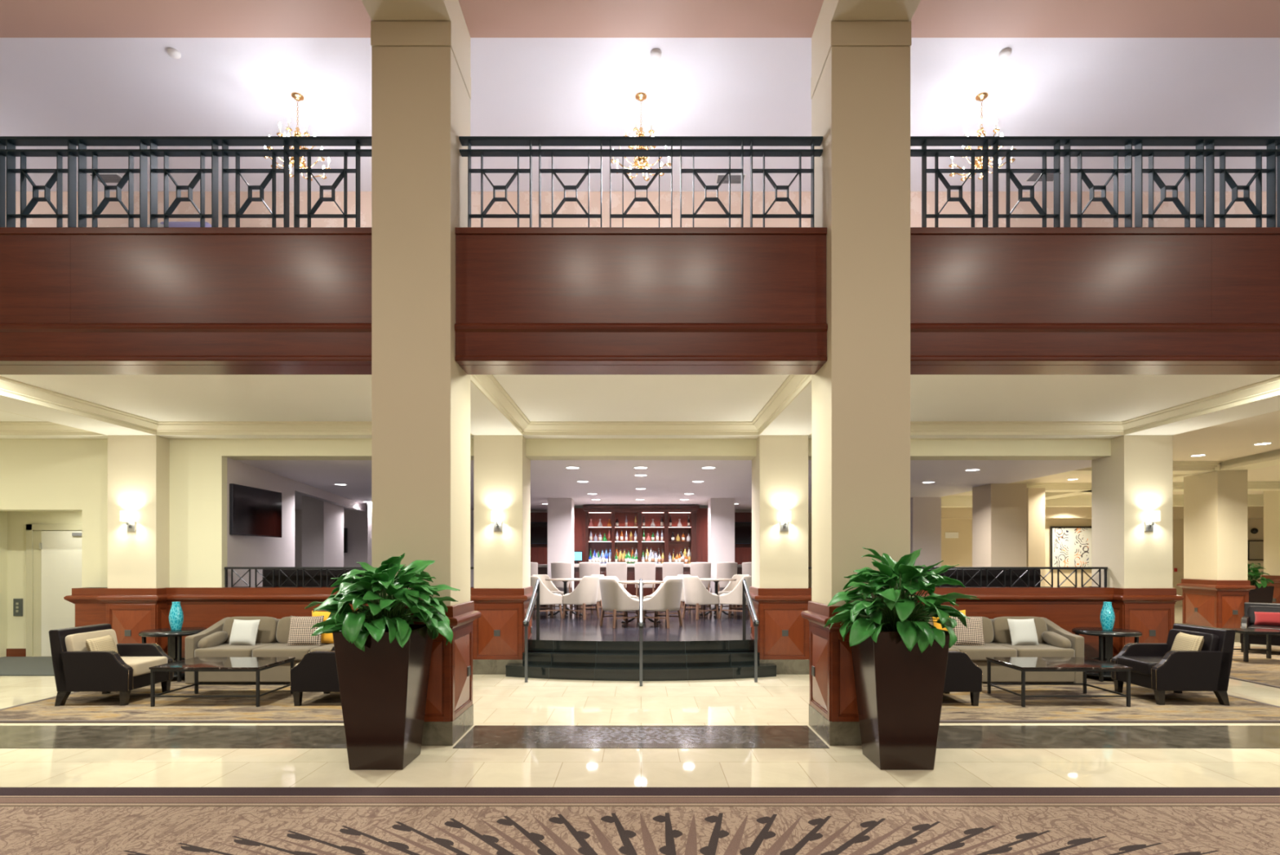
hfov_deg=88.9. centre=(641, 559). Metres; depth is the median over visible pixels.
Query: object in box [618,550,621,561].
bottle
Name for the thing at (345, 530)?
television
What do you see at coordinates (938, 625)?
throw pillow
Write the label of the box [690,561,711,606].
bar stool
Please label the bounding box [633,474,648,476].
recessed light
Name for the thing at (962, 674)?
armchair
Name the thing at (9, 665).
floor mat
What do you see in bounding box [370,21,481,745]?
pillar
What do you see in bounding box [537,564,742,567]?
countertop
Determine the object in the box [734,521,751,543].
television
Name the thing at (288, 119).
candle
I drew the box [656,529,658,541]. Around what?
bottle
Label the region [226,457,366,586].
wall
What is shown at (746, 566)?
bar stool
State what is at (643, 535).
bottle
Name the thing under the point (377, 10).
ceiling beam
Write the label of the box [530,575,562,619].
chair
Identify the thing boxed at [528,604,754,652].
floor
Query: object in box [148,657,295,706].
coffee table
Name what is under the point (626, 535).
bottle
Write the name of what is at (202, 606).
wall
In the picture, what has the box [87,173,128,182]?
ceiling vent
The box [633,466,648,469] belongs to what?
recessed light
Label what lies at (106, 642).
throw pillow
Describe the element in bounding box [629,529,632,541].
bottle
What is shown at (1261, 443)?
recessed light
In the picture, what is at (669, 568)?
bar stool
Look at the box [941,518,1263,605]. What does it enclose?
wall
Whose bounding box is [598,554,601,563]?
bottle
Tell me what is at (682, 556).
bottle
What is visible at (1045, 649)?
seat cushion
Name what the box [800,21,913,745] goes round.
pillar
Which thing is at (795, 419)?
ceiling beam
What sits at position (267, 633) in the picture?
cushion
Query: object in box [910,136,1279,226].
balcony railing
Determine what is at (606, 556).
bottle
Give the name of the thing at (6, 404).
ceiling beam
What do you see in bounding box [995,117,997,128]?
candle
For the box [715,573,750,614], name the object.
chair
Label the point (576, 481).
recessed light
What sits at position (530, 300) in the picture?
fascia
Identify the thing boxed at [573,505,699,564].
shelving unit
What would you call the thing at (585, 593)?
chair
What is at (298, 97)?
chandelier
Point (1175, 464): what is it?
trim
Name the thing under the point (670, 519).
bottle
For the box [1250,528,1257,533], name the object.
security camera
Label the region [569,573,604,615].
chair
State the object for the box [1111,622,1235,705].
armchair
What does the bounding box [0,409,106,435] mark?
trim
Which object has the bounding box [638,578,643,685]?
handrail
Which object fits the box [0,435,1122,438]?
trim
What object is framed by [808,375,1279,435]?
trim
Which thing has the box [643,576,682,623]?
chair
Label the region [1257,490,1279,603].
pillar
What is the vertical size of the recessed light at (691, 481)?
0.008 m
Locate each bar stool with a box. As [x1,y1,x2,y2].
[530,561,540,608]
[551,561,572,608]
[578,561,600,608]
[606,561,626,589]
[634,561,655,596]
[662,561,683,608]
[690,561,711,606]
[715,561,737,606]
[739,561,751,606]
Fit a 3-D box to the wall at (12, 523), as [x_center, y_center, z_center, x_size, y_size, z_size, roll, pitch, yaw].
[-9.550,0.250,9.975,3.900,2.600,1.150,0,0,0]
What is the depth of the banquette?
9.38 m
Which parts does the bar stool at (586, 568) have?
backrest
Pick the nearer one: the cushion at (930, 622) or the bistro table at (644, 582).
the cushion at (930, 622)
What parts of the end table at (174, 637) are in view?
leg, leg, leg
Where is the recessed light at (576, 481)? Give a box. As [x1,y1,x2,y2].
[576,480,589,482]
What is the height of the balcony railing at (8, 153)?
0.852 m
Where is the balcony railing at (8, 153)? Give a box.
[0,136,371,226]
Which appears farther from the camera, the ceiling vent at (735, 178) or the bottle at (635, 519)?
the bottle at (635, 519)
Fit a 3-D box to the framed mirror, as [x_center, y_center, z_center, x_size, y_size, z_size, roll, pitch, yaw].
[20.744,-0.320,21.953,0.680,0.680,0.054,0,0,0]
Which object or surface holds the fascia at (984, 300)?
attached to the floor
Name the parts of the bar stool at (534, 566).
backrest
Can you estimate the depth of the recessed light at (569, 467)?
10.25 m
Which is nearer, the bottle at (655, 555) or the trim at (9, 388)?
the trim at (9, 388)
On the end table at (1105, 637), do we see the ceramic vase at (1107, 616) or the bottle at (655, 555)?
the ceramic vase at (1107, 616)
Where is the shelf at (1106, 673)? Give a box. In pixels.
[1086,671,1111,677]
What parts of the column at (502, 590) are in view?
panel frame, pyramid panel, panel frame, rail moulding, panel frame, pyramid panel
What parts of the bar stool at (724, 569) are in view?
backrest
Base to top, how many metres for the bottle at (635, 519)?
0.314 m
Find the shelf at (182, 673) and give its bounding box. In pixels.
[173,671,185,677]
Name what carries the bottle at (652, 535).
on the shelving unit at (596, 513)
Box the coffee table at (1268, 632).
[1222,627,1279,662]
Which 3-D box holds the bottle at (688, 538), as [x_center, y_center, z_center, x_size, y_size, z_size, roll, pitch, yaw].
[1.249,-0.594,17.170,0.106,0.218,0.104,0,0,0]
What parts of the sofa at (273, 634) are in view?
arm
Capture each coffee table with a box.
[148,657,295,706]
[986,657,1132,706]
[1222,627,1279,662]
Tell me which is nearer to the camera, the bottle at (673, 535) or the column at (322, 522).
the column at (322, 522)
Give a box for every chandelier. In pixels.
[263,92,330,181]
[611,92,671,181]
[948,92,1016,181]
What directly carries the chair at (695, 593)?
on the floor at (572, 627)
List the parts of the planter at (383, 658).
pot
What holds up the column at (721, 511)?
on the floor at (572, 627)
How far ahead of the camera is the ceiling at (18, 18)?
5.86 m
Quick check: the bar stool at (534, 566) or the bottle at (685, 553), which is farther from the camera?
the bottle at (685, 553)
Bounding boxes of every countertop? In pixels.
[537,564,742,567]
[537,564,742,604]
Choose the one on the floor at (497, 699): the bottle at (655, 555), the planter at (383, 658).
the planter at (383, 658)
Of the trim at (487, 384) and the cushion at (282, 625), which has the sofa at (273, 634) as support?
the cushion at (282, 625)
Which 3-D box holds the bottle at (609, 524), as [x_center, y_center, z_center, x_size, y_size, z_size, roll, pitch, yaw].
[-0.837,-0.969,17.170,0.142,0.209,0.139,0,0,0]
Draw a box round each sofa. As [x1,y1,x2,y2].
[185,616,333,683]
[928,616,1084,683]
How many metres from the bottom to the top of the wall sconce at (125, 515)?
0.270 m
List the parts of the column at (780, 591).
pyramid panel, panel frame, rail moulding, pyramid panel, panel frame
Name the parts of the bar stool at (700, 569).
backrest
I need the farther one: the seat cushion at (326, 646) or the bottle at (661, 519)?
the bottle at (661, 519)
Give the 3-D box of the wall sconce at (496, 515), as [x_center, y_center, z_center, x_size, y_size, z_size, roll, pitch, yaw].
[-1.940,-0.520,8.780,0.140,0.270,0.140,0,0,0]
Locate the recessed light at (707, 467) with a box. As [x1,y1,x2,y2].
[701,466,715,469]
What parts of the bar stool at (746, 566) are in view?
backrest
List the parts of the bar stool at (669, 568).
backrest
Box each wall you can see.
[0,438,226,587]
[0,511,81,657]
[15,191,1276,226]
[166,586,473,657]
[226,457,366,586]
[294,509,751,586]
[808,512,811,586]
[808,586,1114,658]
[941,506,1263,518]
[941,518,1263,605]
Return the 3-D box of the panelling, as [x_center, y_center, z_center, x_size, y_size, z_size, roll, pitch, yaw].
[-0.425,-0.135,18.000,7.550,2.470,1.400,0,0,0]
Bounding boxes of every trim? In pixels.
[0,376,473,435]
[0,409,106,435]
[470,374,811,435]
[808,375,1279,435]
[941,493,1263,499]
[1026,480,1279,487]
[1173,461,1222,466]
[1220,448,1279,466]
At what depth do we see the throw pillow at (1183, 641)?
7.08 m
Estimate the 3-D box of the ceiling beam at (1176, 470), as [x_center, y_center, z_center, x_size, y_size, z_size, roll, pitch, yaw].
[8.965,-1.775,12.645,3.930,0.170,0.550,0,0,0]
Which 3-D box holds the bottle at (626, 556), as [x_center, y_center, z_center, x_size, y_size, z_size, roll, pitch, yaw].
[-0.388,-0.048,17.120,0.071,0.283,0.069,0,0,0]
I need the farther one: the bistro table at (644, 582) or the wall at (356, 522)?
the wall at (356, 522)
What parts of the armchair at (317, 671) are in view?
leg, arm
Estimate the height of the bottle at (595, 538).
0.218 m
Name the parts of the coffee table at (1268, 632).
leg, leg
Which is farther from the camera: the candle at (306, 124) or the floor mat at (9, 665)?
the floor mat at (9, 665)
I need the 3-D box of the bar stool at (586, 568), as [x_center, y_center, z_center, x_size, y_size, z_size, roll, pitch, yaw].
[-1.176,0.575,15.028,0.479,1.052,0.525,0,0,0]
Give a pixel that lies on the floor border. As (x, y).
(11, 735)
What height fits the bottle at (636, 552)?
0.399 m
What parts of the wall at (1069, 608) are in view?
rail moulding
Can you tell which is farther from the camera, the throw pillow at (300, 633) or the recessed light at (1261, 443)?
the recessed light at (1261, 443)
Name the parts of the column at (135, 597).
panel frame, pyramid panel, rail moulding, panel frame, pyramid panel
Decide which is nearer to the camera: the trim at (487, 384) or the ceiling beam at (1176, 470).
the trim at (487, 384)
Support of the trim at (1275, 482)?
attached to the ceiling beam at (1264, 487)
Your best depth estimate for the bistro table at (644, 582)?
11.12 m
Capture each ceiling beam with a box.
[0,395,155,435]
[361,0,471,76]
[470,380,524,436]
[760,381,811,435]
[811,0,920,75]
[941,497,1263,506]
[965,485,1279,492]
[1044,462,1248,499]
[1055,466,1217,474]
[1112,395,1279,438]
[1220,448,1279,470]
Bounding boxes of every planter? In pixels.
[304,552,460,769]
[823,546,979,769]
[1247,562,1274,602]
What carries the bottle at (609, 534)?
on the shelving unit at (596, 513)
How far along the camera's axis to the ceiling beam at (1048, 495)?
16.66 m
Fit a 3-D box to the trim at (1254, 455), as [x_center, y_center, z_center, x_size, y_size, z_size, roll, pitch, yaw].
[10.523,-1.800,9.650,0.130,0.100,5.400,0,0,10]
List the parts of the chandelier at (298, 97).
chain, stem, arm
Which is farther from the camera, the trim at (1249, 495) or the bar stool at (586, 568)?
the trim at (1249, 495)
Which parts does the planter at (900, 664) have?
pot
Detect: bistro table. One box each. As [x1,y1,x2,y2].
[545,577,582,615]
[617,580,663,623]
[698,577,736,615]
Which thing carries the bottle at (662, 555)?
on the shelving unit at (596, 513)
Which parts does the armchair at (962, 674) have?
leg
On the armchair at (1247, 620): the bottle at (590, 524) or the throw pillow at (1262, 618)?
the throw pillow at (1262, 618)
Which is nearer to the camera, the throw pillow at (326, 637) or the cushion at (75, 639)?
the cushion at (75, 639)
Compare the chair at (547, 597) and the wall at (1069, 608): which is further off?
the chair at (547, 597)
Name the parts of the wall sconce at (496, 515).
lamp shade, plate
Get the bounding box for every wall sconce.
[120,510,135,531]
[491,510,502,531]
[780,510,791,531]
[1144,510,1159,531]
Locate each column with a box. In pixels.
[96,435,169,654]
[302,495,343,566]
[368,502,371,565]
[470,435,536,674]
[547,497,573,606]
[707,497,734,606]
[746,435,811,674]
[910,497,941,566]
[972,483,1026,566]
[1026,487,1044,586]
[1091,435,1183,656]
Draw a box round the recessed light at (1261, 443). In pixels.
[1252,442,1272,445]
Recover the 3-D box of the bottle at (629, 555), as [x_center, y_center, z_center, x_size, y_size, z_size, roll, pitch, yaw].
[-0.300,-0.051,17.120,0.073,0.290,0.071,0,0,0]
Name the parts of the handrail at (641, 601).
post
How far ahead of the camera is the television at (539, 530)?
18.45 m
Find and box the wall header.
[169,438,1111,459]
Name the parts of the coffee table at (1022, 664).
leg, leg, leg, leg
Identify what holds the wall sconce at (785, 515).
attached to the column at (780, 591)
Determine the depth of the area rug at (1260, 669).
9.31 m
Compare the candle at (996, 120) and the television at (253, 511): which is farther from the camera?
the television at (253, 511)
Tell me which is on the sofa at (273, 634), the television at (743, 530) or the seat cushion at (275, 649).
the seat cushion at (275, 649)
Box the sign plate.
[945,532,958,537]
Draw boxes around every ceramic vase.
[168,601,183,630]
[1099,601,1115,630]
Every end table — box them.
[137,626,207,681]
[1071,626,1142,681]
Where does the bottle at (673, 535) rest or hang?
on the shelving unit at (596, 513)
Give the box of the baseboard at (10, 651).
[6,648,26,656]
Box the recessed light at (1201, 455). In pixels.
[1189,453,1206,456]
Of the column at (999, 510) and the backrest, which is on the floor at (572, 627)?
the column at (999, 510)
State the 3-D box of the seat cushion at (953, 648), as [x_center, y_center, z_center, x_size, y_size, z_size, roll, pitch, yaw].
[3.587,1.173,8.395,0.707,0.155,0.730,0,0,0]
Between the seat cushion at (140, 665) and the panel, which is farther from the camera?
the panel
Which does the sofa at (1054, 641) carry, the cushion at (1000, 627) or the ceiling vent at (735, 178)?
the cushion at (1000, 627)
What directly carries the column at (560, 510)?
on the floor at (572, 627)
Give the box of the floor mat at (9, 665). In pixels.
[0,656,54,675]
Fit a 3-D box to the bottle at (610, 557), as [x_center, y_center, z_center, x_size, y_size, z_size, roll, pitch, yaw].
[-0.817,-0.067,17.120,0.064,0.322,0.062,0,0,0]
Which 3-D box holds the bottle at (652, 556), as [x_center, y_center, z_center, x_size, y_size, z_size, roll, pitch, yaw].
[0.312,-0.077,17.120,0.068,0.342,0.066,0,0,0]
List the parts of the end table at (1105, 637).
leg, leg, leg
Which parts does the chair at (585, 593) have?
leg, leg, leg, leg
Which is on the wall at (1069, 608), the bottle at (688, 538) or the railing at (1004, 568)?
the railing at (1004, 568)
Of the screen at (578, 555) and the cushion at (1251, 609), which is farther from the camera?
the screen at (578, 555)
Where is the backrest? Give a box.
[1166,628,1219,652]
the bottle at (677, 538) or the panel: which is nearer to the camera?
the panel
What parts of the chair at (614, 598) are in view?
leg, leg, leg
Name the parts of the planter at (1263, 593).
pot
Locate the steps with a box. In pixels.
[505,639,776,680]
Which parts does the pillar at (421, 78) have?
pyramid panel, panel frame, rail moulding, panel frame, pyramid panel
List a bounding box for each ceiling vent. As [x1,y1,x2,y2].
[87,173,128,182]
[715,173,746,183]
[1024,171,1063,181]
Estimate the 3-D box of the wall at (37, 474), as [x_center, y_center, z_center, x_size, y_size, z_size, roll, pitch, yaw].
[-8.675,-0.070,9.250,5.650,3.240,0.300,0,0,0]
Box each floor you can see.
[0,605,1279,786]
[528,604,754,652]
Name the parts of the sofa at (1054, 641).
arm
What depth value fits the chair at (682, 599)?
13.01 m
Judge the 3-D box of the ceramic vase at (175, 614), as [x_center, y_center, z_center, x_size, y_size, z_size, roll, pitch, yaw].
[-6.000,0.725,8.420,0.160,0.365,0.160,0,0,0]
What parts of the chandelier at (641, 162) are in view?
arm, stem, chain, arm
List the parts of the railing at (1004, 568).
cross panel, rail, cross panel, cross panel, cross panel, cross panel, cross panel, cross panel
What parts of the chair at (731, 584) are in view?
seat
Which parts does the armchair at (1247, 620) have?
arm, backrest, rail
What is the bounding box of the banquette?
[917,568,1040,586]
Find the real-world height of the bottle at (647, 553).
0.424 m
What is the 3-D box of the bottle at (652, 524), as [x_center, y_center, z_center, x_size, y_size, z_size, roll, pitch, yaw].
[0.312,-0.969,17.170,0.142,0.209,0.139,0,0,0]
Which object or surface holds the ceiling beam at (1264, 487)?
attached to the ceiling at (158, 397)
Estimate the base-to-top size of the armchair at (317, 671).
0.800 m
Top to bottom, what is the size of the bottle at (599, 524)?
0.209 m
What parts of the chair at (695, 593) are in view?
leg, leg, leg, leg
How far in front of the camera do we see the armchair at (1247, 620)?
10.92 m
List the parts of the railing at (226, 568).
cross panel, cross panel, cross panel, cross panel, cross panel, rail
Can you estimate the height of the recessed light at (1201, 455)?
0.008 m
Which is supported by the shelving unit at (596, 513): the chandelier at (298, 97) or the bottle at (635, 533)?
the bottle at (635, 533)
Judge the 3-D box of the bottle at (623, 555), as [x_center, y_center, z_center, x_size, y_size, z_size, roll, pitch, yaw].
[-0.475,-0.055,17.120,0.075,0.298,0.073,0,0,0]
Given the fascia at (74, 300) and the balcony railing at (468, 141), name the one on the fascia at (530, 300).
the balcony railing at (468, 141)
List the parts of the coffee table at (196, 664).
leg, leg, leg, leg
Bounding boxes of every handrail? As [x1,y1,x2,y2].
[523,578,539,682]
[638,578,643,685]
[742,578,759,682]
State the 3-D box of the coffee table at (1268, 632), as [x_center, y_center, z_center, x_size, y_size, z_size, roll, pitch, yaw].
[9.460,1.307,10.009,0.644,0.460,0.524,0,0,11]
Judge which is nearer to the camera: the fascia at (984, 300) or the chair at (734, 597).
the fascia at (984, 300)
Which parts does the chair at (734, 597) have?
leg, leg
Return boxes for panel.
[13,598,22,615]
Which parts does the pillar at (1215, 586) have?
panel frame, pyramid panel, rail moulding, pyramid panel, panel frame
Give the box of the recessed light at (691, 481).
[691,480,704,482]
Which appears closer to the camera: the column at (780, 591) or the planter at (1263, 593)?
the column at (780, 591)
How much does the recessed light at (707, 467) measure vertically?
0.008 m
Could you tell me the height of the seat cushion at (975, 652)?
0.155 m
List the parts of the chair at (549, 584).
seat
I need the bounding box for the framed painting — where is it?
[1049,526,1091,566]
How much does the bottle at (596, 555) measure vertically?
0.308 m
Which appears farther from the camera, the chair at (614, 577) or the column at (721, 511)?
the column at (721, 511)
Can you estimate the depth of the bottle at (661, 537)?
17.14 m
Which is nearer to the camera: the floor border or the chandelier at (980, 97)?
the floor border
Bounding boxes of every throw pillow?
[85,634,118,653]
[228,618,259,644]
[286,615,324,645]
[311,610,333,643]
[932,609,965,631]
[950,615,984,645]
[1007,617,1039,644]
[1170,631,1204,650]
[1253,611,1279,626]
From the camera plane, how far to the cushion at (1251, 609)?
11.13 m
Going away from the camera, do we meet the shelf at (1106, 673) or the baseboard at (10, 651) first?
the shelf at (1106, 673)
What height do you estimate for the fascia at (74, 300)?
1.148 m
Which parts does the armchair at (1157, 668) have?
leg, rail, arm, leg, arm, backrest, leg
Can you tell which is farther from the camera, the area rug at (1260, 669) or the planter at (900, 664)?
the area rug at (1260, 669)
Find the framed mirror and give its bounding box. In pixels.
[1247,539,1263,559]
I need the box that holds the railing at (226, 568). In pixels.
[224,566,473,586]
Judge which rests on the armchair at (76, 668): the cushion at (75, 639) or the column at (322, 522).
the cushion at (75, 639)
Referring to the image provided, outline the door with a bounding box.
[26,524,81,656]
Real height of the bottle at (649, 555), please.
0.313 m
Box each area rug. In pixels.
[0,675,343,722]
[939,674,1279,722]
[1229,645,1279,688]
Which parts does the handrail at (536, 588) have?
post, rail, post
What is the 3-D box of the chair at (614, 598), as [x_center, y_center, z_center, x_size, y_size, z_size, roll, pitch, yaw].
[-0.379,0.701,10.738,0.629,0.804,0.507,0,0,-32]
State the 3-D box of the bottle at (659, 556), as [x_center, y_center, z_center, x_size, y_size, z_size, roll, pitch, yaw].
[0.484,-0.038,17.120,0.087,0.264,0.085,0,0,0]
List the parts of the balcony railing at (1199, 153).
post, lattice panel, post, post, lattice panel, post, post, rail, rail, lattice panel, post, post, lattice panel, post, post, lattice panel, post, post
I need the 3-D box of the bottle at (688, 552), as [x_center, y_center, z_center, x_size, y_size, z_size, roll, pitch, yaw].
[1.269,-0.115,17.290,0.105,0.419,0.102,0,0,0]
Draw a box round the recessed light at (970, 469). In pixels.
[964,468,981,471]
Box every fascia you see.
[0,226,371,374]
[454,226,827,374]
[910,226,1279,374]
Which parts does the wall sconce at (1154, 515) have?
plate, lamp shade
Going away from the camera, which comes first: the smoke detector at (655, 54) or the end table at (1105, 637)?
the smoke detector at (655, 54)
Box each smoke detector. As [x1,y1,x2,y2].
[167,48,181,58]
[650,48,661,59]
[999,48,1011,58]
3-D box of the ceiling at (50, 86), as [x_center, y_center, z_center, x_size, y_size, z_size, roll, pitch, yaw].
[0.500,-5.010,7.500,24.000,0.120,2.800,0,0,0]
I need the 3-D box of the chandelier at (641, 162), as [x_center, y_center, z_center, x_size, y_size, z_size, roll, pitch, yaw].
[0.000,-4.540,6.970,0.633,0.820,0.662,0,0,12]
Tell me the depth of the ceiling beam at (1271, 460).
11.64 m
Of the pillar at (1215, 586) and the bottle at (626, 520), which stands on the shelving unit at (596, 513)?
the bottle at (626, 520)
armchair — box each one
[48,623,173,706]
[289,646,339,706]
[943,650,982,706]
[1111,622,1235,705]
[1240,601,1279,652]
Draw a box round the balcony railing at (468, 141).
[458,136,822,226]
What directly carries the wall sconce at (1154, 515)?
attached to the column at (1136, 479)
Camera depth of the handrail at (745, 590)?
8.61 m
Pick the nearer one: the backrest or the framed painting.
the backrest
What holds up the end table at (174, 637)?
on the area rug at (277, 706)
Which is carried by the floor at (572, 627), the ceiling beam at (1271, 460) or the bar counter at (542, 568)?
the bar counter at (542, 568)
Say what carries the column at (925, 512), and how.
on the floor at (572, 627)
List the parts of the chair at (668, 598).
leg, leg, leg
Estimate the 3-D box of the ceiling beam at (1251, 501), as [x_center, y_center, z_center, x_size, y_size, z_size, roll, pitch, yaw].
[13.503,-1.705,18.940,13.000,0.310,0.400,0,0,2]
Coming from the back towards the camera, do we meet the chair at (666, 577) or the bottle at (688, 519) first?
the bottle at (688, 519)
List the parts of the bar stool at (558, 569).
backrest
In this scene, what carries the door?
in the wall at (12, 523)
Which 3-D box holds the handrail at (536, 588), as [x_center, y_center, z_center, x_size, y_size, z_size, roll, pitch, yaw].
[-1.445,0.905,8.598,0.062,1.290,0.870,0,0,2]
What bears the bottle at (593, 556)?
on the shelving unit at (596, 513)
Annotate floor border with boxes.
[0,724,1279,747]
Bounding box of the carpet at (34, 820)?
[0,786,1279,854]
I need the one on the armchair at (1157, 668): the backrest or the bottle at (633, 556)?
the backrest
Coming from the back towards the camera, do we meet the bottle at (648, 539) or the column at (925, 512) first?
the bottle at (648, 539)
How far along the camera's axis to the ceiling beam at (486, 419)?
7.85 m
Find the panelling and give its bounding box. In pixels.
[530,507,751,564]
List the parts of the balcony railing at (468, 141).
post, lattice panel, post, post, lattice panel, post, post, rail, lattice panel, rail, post, post, lattice panel, post, post, lattice panel, post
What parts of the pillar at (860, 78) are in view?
pyramid panel, panel frame, panel frame, pyramid panel, rail moulding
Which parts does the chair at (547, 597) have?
leg, leg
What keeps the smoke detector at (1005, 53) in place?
attached to the ceiling at (50, 86)
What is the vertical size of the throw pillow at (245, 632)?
0.327 m
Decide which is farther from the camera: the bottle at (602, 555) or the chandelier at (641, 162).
the bottle at (602, 555)
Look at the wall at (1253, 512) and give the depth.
21.50 m
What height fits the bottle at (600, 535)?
0.247 m
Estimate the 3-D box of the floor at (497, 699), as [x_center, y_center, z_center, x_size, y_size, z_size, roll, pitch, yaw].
[6.250,1.650,8.500,35.500,0.200,35.000,0,0,0]
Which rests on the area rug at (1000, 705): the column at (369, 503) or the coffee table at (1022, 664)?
the coffee table at (1022, 664)
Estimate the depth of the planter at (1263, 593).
14.91 m
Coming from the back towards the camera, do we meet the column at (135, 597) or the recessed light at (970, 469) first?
the recessed light at (970, 469)
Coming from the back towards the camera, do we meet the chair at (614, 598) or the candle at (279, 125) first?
the chair at (614, 598)
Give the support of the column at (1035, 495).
on the floor at (497, 699)
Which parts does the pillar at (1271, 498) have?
rail moulding, panel frame, pyramid panel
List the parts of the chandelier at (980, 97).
arm, chain, stem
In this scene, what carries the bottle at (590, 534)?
on the shelving unit at (596, 513)
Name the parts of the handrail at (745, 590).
post, rail, post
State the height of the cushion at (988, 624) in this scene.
0.379 m
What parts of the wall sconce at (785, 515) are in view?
plate, lamp shade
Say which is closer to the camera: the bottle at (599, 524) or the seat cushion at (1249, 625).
the seat cushion at (1249, 625)
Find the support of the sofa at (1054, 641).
on the area rug at (1000, 705)
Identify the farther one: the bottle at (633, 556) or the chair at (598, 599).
the bottle at (633, 556)
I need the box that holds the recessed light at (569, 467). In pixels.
[564,466,580,469]
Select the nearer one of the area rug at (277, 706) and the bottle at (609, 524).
the area rug at (277, 706)
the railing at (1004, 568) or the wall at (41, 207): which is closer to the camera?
the wall at (41, 207)
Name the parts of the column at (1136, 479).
pyramid panel, panel frame, rail moulding, pyramid panel, panel frame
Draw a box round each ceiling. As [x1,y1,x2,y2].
[0,0,1279,37]
[0,37,1279,191]
[0,374,1279,495]
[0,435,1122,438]
[235,459,1091,512]
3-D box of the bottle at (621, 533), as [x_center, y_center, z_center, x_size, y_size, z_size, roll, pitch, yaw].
[-0.509,-0.632,17.170,0.074,0.294,0.072,0,0,0]
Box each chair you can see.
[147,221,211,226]
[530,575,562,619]
[531,573,565,614]
[562,575,599,619]
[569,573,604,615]
[599,577,639,628]
[600,576,639,623]
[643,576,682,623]
[643,577,683,628]
[677,573,711,615]
[681,575,719,619]
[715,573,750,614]
[719,575,751,618]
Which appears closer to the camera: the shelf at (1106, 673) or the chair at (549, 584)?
the shelf at (1106, 673)
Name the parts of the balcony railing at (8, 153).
post, post, lattice panel, post, post, lattice panel, post, post, lattice panel, rail, rail, post, post, lattice panel, post, post, lattice panel, post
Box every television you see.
[229,483,281,537]
[343,528,347,552]
[530,521,547,543]
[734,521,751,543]
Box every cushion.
[65,628,118,651]
[120,656,167,675]
[194,641,278,657]
[222,616,279,643]
[252,642,329,660]
[275,616,290,643]
[310,643,333,651]
[928,617,933,626]
[948,646,959,650]
[951,642,1017,660]
[982,616,994,643]
[991,616,1047,643]
[991,641,1075,657]
[1116,655,1163,675]
[1247,605,1279,623]
[1247,623,1279,636]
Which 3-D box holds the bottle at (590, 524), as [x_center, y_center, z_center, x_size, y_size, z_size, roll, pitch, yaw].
[-1.319,-0.969,17.170,0.142,0.209,0.139,0,0,0]
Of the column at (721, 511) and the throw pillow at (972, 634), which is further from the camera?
the column at (721, 511)
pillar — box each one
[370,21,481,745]
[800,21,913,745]
[1176,470,1255,641]
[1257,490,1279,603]
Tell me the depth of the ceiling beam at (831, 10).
5.40 m
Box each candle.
[278,122,281,133]
[287,116,290,127]
[305,121,307,133]
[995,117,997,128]
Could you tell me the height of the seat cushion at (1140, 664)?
0.150 m
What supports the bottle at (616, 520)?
on the shelving unit at (596, 513)
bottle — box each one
[588,518,593,526]
[589,529,592,541]
[591,552,595,561]
[593,533,597,541]
[595,551,598,562]
[597,519,602,526]
[598,531,601,541]
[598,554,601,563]
[601,551,604,563]
[602,533,607,541]
[605,552,608,563]
[606,518,611,526]
[608,528,610,541]
[608,551,611,562]
[614,546,618,561]
[615,517,618,526]
[615,529,618,541]
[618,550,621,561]
[620,529,622,541]
[621,551,624,562]
[625,515,627,526]
[625,528,627,541]
[625,552,627,563]
[628,551,631,563]
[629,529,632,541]
[631,553,634,563]
[634,515,636,526]
[634,529,636,541]
[634,547,637,563]
[642,515,644,526]
[642,528,644,541]
[644,546,648,561]
[645,533,651,541]
[648,551,651,561]
[650,518,655,526]
[651,531,654,541]
[651,550,653,562]
[654,551,657,563]
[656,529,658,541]
[657,553,661,563]
[660,515,663,526]
[660,528,662,541]
[661,551,664,563]
[669,515,671,526]
[671,531,674,541]
[675,533,679,541]
[676,518,682,526]
[681,531,684,541]
[681,553,684,563]
[683,546,687,556]
[686,533,690,541]
[687,515,689,526]
[687,547,690,563]
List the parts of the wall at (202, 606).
rail moulding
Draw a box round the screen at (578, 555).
[573,551,582,563]
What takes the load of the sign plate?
attached to the wall at (954, 551)
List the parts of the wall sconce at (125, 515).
lamp shade, plate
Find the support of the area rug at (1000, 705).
on the floor at (497, 699)
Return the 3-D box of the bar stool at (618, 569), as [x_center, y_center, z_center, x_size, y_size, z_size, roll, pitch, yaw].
[-0.559,0.575,15.028,0.479,1.052,0.525,0,0,0]
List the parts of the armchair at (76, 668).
leg, backrest, arm, leg, arm, rail, leg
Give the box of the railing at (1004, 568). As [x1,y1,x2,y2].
[808,566,1107,586]
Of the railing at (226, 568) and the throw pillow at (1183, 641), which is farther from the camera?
the railing at (226, 568)
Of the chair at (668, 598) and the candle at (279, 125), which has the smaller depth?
the candle at (279, 125)
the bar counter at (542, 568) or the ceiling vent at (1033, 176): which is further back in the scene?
the bar counter at (542, 568)
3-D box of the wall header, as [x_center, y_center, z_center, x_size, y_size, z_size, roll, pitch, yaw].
[-0.013,-1.570,9.295,13.133,0.240,0.390,0,0,0]

